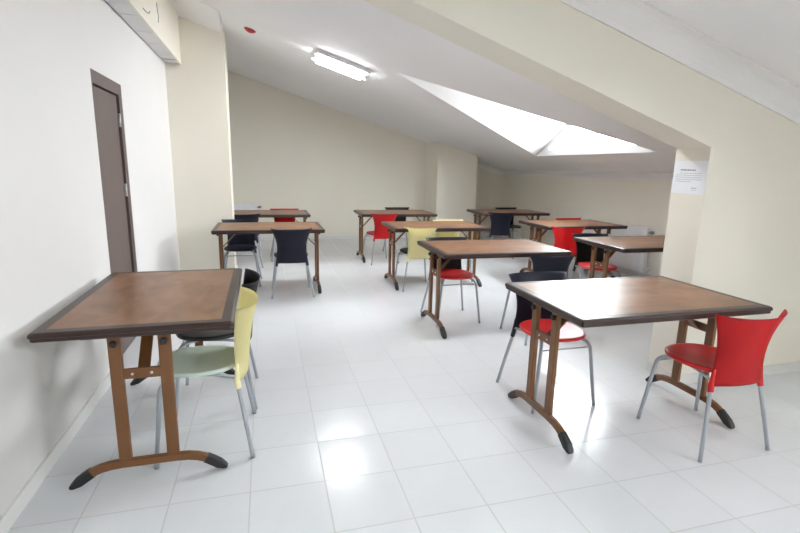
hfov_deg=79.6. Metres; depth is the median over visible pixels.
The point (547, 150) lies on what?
window
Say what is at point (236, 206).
radiator
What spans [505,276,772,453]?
folding table
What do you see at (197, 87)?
wall column
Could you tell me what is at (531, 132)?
skylight
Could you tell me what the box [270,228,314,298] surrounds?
cafe chair
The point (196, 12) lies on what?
ceiling
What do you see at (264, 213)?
folding table
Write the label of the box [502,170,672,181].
trim
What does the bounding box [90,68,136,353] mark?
door
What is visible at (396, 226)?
folding table
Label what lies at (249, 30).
detector
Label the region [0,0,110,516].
wall
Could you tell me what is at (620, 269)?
baseboard
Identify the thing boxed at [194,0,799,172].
ceiling
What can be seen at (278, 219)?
cafe chair
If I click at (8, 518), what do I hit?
baseboard
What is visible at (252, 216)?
cafe chair
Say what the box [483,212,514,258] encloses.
cafe chair
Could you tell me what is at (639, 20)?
ceiling
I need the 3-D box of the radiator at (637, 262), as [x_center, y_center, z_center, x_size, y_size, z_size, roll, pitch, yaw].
[3.157,-0.296,7.098,0.089,0.708,1.495,-2,12,-15]
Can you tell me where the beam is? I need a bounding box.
[106,0,180,63]
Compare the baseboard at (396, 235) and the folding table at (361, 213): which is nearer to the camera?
the folding table at (361, 213)
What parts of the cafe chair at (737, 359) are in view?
leg, seat frame, seat, leg, leg, backrest, leg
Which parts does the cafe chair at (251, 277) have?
leg, leg, seat, seat frame, backrest, leg, leg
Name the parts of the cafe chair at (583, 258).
backrest, seat frame, seat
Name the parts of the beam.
panel, panel, panel, panel, panel, panel, panel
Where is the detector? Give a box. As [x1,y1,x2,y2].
[244,27,255,32]
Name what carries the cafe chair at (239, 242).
on the floor
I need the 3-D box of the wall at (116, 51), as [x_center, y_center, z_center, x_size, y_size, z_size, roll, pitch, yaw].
[-2.886,-1.468,5.828,0.240,3.252,5.983,-2,12,-15]
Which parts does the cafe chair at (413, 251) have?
leg, seat, leg, backrest, leg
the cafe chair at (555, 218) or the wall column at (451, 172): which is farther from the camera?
the wall column at (451, 172)
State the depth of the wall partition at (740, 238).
3.01 m
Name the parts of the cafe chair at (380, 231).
leg, backrest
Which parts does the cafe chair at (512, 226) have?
backrest, seat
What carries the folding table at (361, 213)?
on the floor
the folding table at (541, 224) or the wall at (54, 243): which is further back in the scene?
the folding table at (541, 224)
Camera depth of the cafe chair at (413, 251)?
5.57 m
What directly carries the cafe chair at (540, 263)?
on the floor
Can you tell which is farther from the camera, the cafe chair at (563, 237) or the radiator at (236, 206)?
the radiator at (236, 206)
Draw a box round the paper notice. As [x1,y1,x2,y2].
[671,161,708,194]
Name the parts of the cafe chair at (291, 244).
leg, leg, backrest, leg, leg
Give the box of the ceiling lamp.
[311,49,369,80]
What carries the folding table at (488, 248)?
on the floor
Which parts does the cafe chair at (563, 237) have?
backrest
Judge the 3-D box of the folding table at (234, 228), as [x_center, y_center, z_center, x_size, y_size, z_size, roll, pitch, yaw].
[-1.497,-0.101,5.546,1.176,0.740,0.778,-2,12,-15]
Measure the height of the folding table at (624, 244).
0.740 m
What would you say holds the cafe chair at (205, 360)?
on the floor
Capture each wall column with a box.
[165,17,236,269]
[424,141,477,237]
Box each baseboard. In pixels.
[0,371,110,532]
[259,234,407,239]
[480,233,498,235]
[502,236,651,276]
[646,360,671,376]
[680,361,799,384]
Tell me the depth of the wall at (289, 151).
9.28 m
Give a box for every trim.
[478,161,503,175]
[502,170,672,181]
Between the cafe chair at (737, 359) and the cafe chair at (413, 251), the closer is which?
the cafe chair at (737, 359)
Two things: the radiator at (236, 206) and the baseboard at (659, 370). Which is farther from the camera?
the radiator at (236, 206)
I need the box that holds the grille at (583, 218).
[582,217,650,228]
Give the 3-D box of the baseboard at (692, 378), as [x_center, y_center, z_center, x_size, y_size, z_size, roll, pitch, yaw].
[3.018,0.743,3.595,2.320,0.075,0.012,-2,12,-15]
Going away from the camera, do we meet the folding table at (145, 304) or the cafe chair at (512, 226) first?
the folding table at (145, 304)
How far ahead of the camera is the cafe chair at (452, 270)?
4.69 m
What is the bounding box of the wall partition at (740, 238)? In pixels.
[363,0,799,374]
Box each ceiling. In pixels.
[172,0,222,32]
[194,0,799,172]
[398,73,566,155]
[559,0,799,124]
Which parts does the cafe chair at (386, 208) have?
backrest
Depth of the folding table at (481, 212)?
8.04 m
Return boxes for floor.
[8,236,799,532]
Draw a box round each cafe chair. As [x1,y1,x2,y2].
[154,286,257,469]
[175,268,259,416]
[221,219,261,286]
[234,213,263,267]
[270,208,298,261]
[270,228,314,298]
[361,213,398,264]
[383,207,408,250]
[393,226,439,291]
[420,237,480,325]
[428,219,472,282]
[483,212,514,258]
[493,207,523,238]
[496,271,594,413]
[500,253,575,345]
[552,226,584,279]
[555,218,580,275]
[570,233,620,279]
[636,309,787,462]
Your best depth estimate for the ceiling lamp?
5.48 m
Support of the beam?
attached to the wall at (116, 51)
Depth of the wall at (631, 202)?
7.61 m
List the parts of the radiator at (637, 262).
panel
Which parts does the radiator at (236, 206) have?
panel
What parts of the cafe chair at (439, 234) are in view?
backrest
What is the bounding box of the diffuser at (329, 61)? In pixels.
[316,55,365,79]
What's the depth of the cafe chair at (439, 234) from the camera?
6.44 m
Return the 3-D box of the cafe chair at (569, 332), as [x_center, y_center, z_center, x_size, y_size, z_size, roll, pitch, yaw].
[0.943,0.449,3.075,0.470,0.765,0.497,-2,12,-15]
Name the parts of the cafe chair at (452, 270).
leg, leg, backrest, seat, seat frame, leg, leg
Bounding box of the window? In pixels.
[537,124,655,155]
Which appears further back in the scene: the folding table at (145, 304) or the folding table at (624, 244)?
the folding table at (624, 244)
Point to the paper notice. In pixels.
(689, 177)
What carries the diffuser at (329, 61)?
attached to the ceiling lamp
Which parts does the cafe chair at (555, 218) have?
backrest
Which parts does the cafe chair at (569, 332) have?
leg, leg, backrest, seat frame, seat, leg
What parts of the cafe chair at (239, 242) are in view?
leg, backrest, seat, leg, leg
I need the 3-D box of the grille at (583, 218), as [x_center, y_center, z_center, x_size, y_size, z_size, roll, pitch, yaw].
[3.141,-0.647,7.066,0.064,0.008,1.396,-2,12,-15]
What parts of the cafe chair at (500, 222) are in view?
backrest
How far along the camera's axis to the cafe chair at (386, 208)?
8.29 m
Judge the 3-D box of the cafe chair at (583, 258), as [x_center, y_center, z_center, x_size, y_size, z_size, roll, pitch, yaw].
[2.100,0.044,5.174,0.470,0.765,0.497,0,12,-5]
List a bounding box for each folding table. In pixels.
[26,268,241,489]
[211,222,324,293]
[234,210,310,249]
[354,210,437,262]
[381,221,489,289]
[417,239,571,338]
[467,209,549,239]
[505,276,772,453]
[518,220,627,277]
[573,235,664,278]
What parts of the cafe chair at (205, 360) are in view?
leg, seat, seat frame, leg, backrest, leg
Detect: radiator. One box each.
[234,204,261,240]
[582,217,654,275]
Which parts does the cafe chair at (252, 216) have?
backrest, leg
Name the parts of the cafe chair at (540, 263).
leg, leg, backrest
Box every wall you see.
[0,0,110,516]
[83,0,179,271]
[227,70,504,235]
[503,175,671,275]
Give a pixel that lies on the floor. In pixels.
(367, 419)
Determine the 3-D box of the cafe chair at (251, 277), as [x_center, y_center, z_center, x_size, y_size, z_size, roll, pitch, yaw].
[-1.097,0.435,2.926,0.497,0.765,0.470,-2,12,-15]
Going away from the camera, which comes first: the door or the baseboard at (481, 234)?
the door
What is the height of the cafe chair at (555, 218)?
0.765 m
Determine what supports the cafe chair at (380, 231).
on the floor
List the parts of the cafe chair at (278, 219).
leg, backrest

